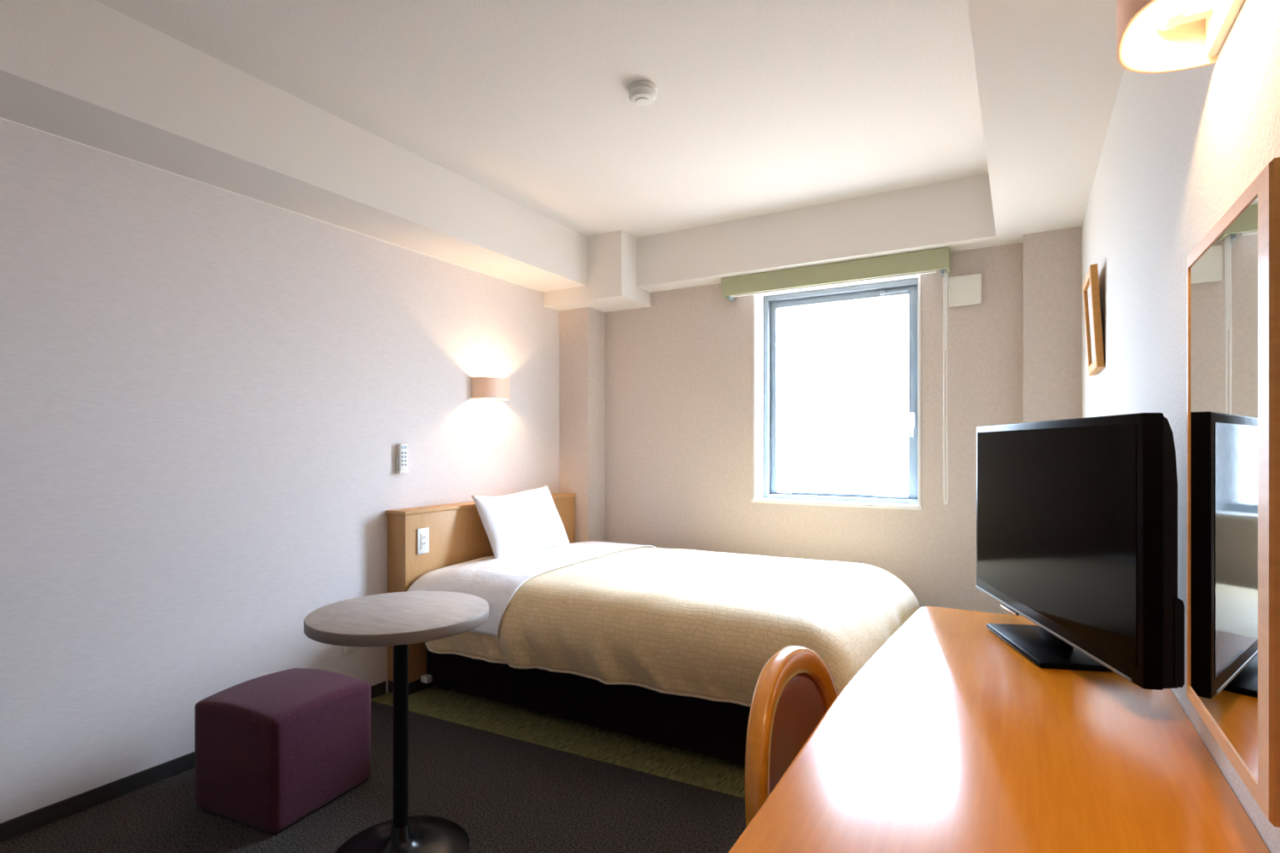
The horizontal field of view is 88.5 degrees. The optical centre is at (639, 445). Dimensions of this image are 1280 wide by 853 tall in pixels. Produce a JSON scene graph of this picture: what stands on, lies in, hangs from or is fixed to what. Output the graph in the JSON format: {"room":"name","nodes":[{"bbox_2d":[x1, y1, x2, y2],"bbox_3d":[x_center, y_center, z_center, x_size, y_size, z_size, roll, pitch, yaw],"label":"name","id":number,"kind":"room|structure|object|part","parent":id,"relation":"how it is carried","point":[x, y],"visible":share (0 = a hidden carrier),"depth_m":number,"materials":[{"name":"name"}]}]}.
{"room":"hotel room","nodes":[
{"label":"hotel room","id":0,"kind":"room"},
{"bbox_2d":[0,119,559,823],"bbox_3d":[-1.769,0.003,2.168,0.100,2.500,5.568,0,0,30],"label":"wall","id":1,"kind":"structure","parent":0,"point":[209,396],"depth_m":2.36,"materials":[{"name":"paint"}]},
{"bbox_2d":[0,681,385,843],"bbox_3d":[-2.129,1.125,1.441,0.008,0.056,3.750,0,0,30],"label":"baseboard","id":2,"kind":"structure","parent":1,"relation":"attached to","point":[20,825],"depth_m":2.10,"materials":[{"name":"grey plastic"}]},
{"bbox_2d":[0,116,541,291],"bbox_3d":[-1.841,-0.953,1.939,0.004,0.004,4.900,0,0,30],"label":"crown molding","id":3,"kind":"structure","parent":1,"relation":"attached to","point":[2,119],"depth_m":2.44,"materials":[{"name":"white paint"}]},
{"bbox_2d":[342,645,356,655],"bbox_3d":[-1.281,0.855,2.896,0.011,0.120,0.068,0,0,30],"label":"wall outlet","id":4,"kind":"object","parent":1,"relation":"attached to","point":[346,650],"visible":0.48,"depth_m":2.88,"materials":[{"name":"white plastic"}]},
{"bbox_2d":[395,443,409,473],"bbox_3d":[-1.132,0.060,3.129,0.034,0.141,0.058,0,0,30],"label":"remote control","id":5,"kind":"object","parent":1,"relation":"attached to","point":[402,461],"visible":1,"depth_m":3.11,"materials":[{"name":"white plastic"}]},
{"bbox_2d":[471,377,509,401],"bbox_3d":[-0.800,-0.314,3.615,0.118,0.114,0.235,0,0,30],"label":"wall lamp","id":6,"kind":"object","parent":1,"relation":"attached to","point":[497,388],"visible":1,"depth_m":3.54,"materials":[{"name":"beige"}]},
{"bbox_2d":[0,685,745,852],"bbox_3d":[-0.544,1.203,1.397,2.993,0.100,5.468,0,0,30],"label":"floor","id":7,"kind":"structure","parent":0,"point":[508,794],"depth_m":2.14,"materials":[{"name":"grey carpet"}]},
{"bbox_2d":[194,668,371,833],"bbox_3d":[-1.172,0.973,2.177,0.396,0.355,0.384,0,0,24],"label":"pouf","id":8,"kind":"object","parent":7,"relation":"on","point":[273,750],"visible":1,"depth_m":2.04,"materials":[{"name":"fabric"}]},
{"bbox_2d":[303,591,488,852],"bbox_3d":[-0.672,0.807,1.845,0.485,0.692,0.485,0,0,30],"label":"side table","id":9,"kind":"object","parent":7,"relation":"on","point":[398,620],"visible":1,"depth_m":1.83,"materials":[{"name":"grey wood"}]},
{"bbox_2d":[386,493,575,695],"bbox_3d":[-0.793,0.727,3.608,0.138,0.853,1.330,0,0,30],"label":"headboard","id":10,"kind":"object","parent":7,"relation":"on","point":[421,540],"visible":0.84,"depth_m":3.13,"materials":[{"name":"brown wood"}]},
{"bbox_2d":[416,527,429,554],"bbox_3d":[-1.023,0.448,3.094,0.009,0.120,0.068,0,0,30],"label":"wall outlet","id":11,"kind":"object","parent":10,"relation":"attached to","point":[422,533],"depth_m":3.09,"materials":[{"name":"white plastic"}]},
{"bbox_3d":[-0.796,0.309,3.609,0.132,0.019,1.330,0,0,30],"label":"cap rail","id":12,"kind":"part","parent":10,"relation":"part of","materials":[{"name":"brown wood"}]},
{"bbox_2d":[420,649,750,765],"bbox_3d":[0.092,0.903,3.131,1.870,0.500,1.235,0,0,30],"label":"bed base","id":13,"kind":"object","parent":7,"relation":"on","point":[717,730],"visible":0.26,"depth_m":2.58,"materials":[{"name":"black fabric"}]},
{"bbox_2d":[424,546,919,707],"bbox_3d":[0.214,0.764,3.007,1.844,0.441,1.487,0,0,30],"label":"duvet","id":14,"kind":"object","parent":13,"relation":"on","point":[703,625],"visible":0.79,"depth_m":2.45,"materials":[{"name":"beige fabric"}]},
{"bbox_2d":[407,541,656,637],"bbox_3d":[-0.464,0.670,3.404,0.621,0.262,1.485,0,0,30],"label":"sheet","id":15,"kind":"object","parent":14,"relation":"on","point":[493,580],"visible":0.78,"depth_m":2.96,"materials":[{"name":"white fabric"}]},
{"bbox_2d":[471,484,570,558],"bbox_3d":[-0.624,0.402,3.538,0.208,0.351,0.631,0,0,30],"label":"pillow","id":16,"kind":"object","parent":15,"relation":"on","point":[529,520],"visible":0.94,"depth_m":3.43,"materials":[{"name":"white fabric"}]},
{"bbox_2d":[744,645,837,827],"bbox_3d":[0.439,0.771,1.127,0.436,0.768,0.490,0,0,30],"label":"desk chair","id":17,"kind":"object","parent":7,"relation":"on","point":[795,688],"visible":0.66,"depth_m":1.16,"materials":[{"name":"orange wood"}]},
{"bbox_3d":[0.282,0.569,1.218,0.051,0.268,0.398,0,0,30],"label":"backrest panel","id":18,"kind":"part","parent":17,"relation":"part of","materials":[{"name":"brown leather"}]},
{"bbox_2d":[727,606,1270,852],"bbox_3d":[0.404,0.788,0.744,0.496,0.730,2.092,0,0,30],"label":"desk","id":19,"kind":"object","parent":7,"relation":"on","point":[948,739],"visible":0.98,"depth_m":0.87,"materials":[{"name":"orange laminate"}]},
{"bbox_2d":[975,413,1184,690],"bbox_3d":[0.875,0.186,1.363,0.195,0.474,0.738,0,0,9],"label":"television","id":20,"kind":"object","parent":19,"relation":"on","point":[1077,519],"visible":1,"depth_m":1.17,"materials":[{"name":"black plastic"}]},
{"bbox_2d":[95,0,988,238],"bbox_3d":[-0.518,-1.297,1.440,2.993,0.100,5.568,0,0,30],"label":"ceiling","id":21,"kind":"structure","parent":0,"point":[759,107],"depth_m":2.30,"materials":[{"name":"paint"}]},
{"bbox_2d":[0,0,587,291],"bbox_3d":[-1.696,-1.101,1.869,0.327,0.292,4.925,0,0,30],"label":"ceiling beam","id":22,"kind":"structure","parent":21,"relation":"attached to","point":[89,72],"depth_m":2.22,"materials":[{"name":"white paint"}]},
{"bbox_2d":[543,230,650,312],"bbox_3d":[-0.266,-1.057,4.085,0.569,0.380,0.343,0,0,30],"label":"ceiling beam","id":23,"kind":"structure","parent":21,"relation":"attached to","point":[611,286],"depth_m":3.89,"materials":[{"name":"white paint"}]},
{"bbox_2d":[628,81,657,105],"bbox_3d":[0.009,-1.223,2.292,0.104,0.048,0.104,0,0,30],"label":"smoke detector","id":24,"kind":"object","parent":21,"relation":"attached to","point":[641,93],"visible":1,"depth_m":2.26,"materials":[{"name":"white plastic"}]},
{"bbox_3d":[0.009,-1.240,2.292,0.104,0.014,0.104,0,0,30],"label":"plate","id":25,"kind":"part","parent":24,"relation":"part of","materials":[{"name":"white plastic"}]},
{"bbox_2d":[636,173,997,292],"bbox_3d":[0.843,-1.101,3.538,1.898,0.292,0.173,0,0,30],"label":"ceiling beam","id":26,"kind":"structure","parent":21,"relation":"attached to","point":[957,214],"depth_m":3.38,"materials":[{"name":"white paint"}]},
{"bbox_2d":[966,0,1124,245],"bbox_3d":[0.522,-1.101,0.777,0.326,0.292,5.268,0,0,30],"label":"ceiling beam","id":27,"kind":"structure","parent":21,"relation":"attached to","point":[1049,72],"depth_m":1.81,"materials":[{"name":"white paint"}]},
{"bbox_2d":[559,307,605,542],"bbox_3d":[-0.374,0.143,4.240,0.227,2.020,0.183,0,0,30],"label":"column","id":28,"kind":"structure","parent":0,"point":[582,330],"depth_m":4.16,"materials":[{"name":"paint"}]},
{"bbox_2d":[605,242,1023,616],"bbox_3d":[0.837,-0.047,3.769,2.793,2.400,0.220,0,0,30],"label":"wall","id":29,"kind":"structure","parent":0,"point":[679,368],"depth_m":3.77,"materials":[{"name":"paint"}]},
{"bbox_2d":[721,246,951,505],"bbox_3d":[0.997,-0.333,3.484,1.175,1.240,0.110,0,0,30],"label":"window blind","id":30,"kind":"object","parent":29,"relation":"attached to","point":[932,260],"visible":1,"depth_m":3.36,"materials":[{"name":"green"}]},
{"bbox_3d":[0.977,-0.856,3.458,1.070,0.026,0.012,0,0,30],"label":"rail","id":31,"kind":"part","parent":30,"relation":"part of","materials":[{"name":"white"}]},
{"bbox_3d":[1.488,-0.300,3.198,0.021,1.174,0.005,0,0,30],"label":"cord","id":32,"kind":"part","parent":30,"relation":"part of","materials":[{"name":"white plastic"}]},
{"bbox_2d":[751,274,922,510],"bbox_3d":[1.083,-0.284,3.618,0.900,1.215,0.236,0,0,30],"label":"window","id":33,"kind":"structure","parent":29,"relation":"in","point":[766,306],"depth_m":3.74,"materials":[{"name":"white metal"}]},
{"bbox_3d":[1.037,0.313,3.540,0.900,0.020,0.054,0,0,30],"label":"sill","id":34,"kind":"part","parent":33,"relation":"part of","materials":[{"name":"white"}]},
{"bbox_3d":[1.361,-0.827,3.520,0.140,0.022,0.019,0,0,30],"label":"stay arm","id":35,"kind":"part","parent":33,"relation":"part of","materials":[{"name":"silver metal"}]},
{"bbox_3d":[1.437,-0.112,3.463,0.024,0.130,0.042,0,0,30],"label":"handle","id":36,"kind":"part","parent":33,"relation":"part of","materials":[{"name":"white plastic"}]},
{"bbox_2d":[948,273,981,307],"bbox_3d":[1.579,-0.753,3.188,0.142,0.144,0.036,0,0,30],"label":"air vent","id":37,"kind":"object","parent":29,"relation":"in","point":[963,290],"visible":1,"depth_m":3.17,"materials":[{"name":"white plastic"}]},
{"bbox_2d":[1023,226,1082,423],"bbox_3d":[1.860,0.099,2.969,0.220,2.108,0.132,0,0,30],"label":"column","id":38,"kind":"structure","parent":0,"point":[1052,260],"depth_m":2.91,"materials":[{"name":"paint"}]},
{"bbox_2d":[1082,0,1279,852],"bbox_3d":[0.732,0.003,0.713,0.100,2.500,5.568,0,0,30],"label":"wall","id":39,"kind":"structure","parent":0,"point":[1180,148],"depth_m":1.14,"materials":[{"name":"paint"}]},
{"bbox_2d":[1082,263,1104,376],"bbox_3d":[1.506,-0.409,2.184,0.038,0.325,0.290,0,0,30],"label":"picture frame","id":40,"kind":"object","parent":39,"relation":"attached to","point":[1090,285],"visible":1,"depth_m":2.07,"materials":[{"name":"brown wood"}]},
{"bbox_2d":[1087,285,1094,361],"bbox_3d":[1.508,-0.409,2.183,0.019,0.269,0.234,0,0,30],"label":"print","id":41,"kind":"object","parent":40,"relation":"attached to","point":[1090,340],"depth_m":2.26,"materials":[{"name":"paper"}]},
{"bbox_2d":[1116,0,1244,73],"bbox_3d":[0.663,-0.571,0.812,0.118,0.114,0.235,0,0,30],"label":"wall lamp","id":42,"kind":"object","parent":39,"relation":"attached to","point":[1153,36],"visible":1,"depth_m":0.88,"materials":[{"name":"beige"}]},
{"bbox_3d":[0.667,-0.571,0.809,0.028,0.028,0.090,0,0,30],"label":"bulb","id":43,"kind":"part","parent":42,"relation":"part of","materials":[{"name":"white glass"}]},
{"bbox_2d":[1153,0,1214,30],"bbox_3d":[0.714,-0.571,0.853,0.071,0.032,0.033,0,0,30],"label":"bulb","id":44,"kind":"object","parent":42,"relation":"attached to","point":[1165,19],"depth_m":0.85,"materials":[{"name":"glass"}]},
{"bbox_3d":[0.709,-0.571,0.785,0.012,0.106,0.211,0,0,30],"label":"wall plate","id":45,"kind":"part","parent":42,"relation":"part of","materials":[{"name":"white"}]},
{"bbox_2d":[1186,157,1279,827],"bbox_3d":[0.687,0.043,0.760,0.025,0.620,0.360,0,0,30],"label":"mirror","id":46,"kind":"object","parent":39,"relation":"attached to","point":[1233,272],"visible":1,"depth_m":0.70,"materials":[{"name":"brown mirror"}]},
{"bbox_3d":[0.685,0.043,0.775,0.004,0.582,0.315,0,0,30],"label":"glass","id":47,"kind":"part","parent":46,"relation":"part of","materials":[{"name":"white mirror"}]}
]}

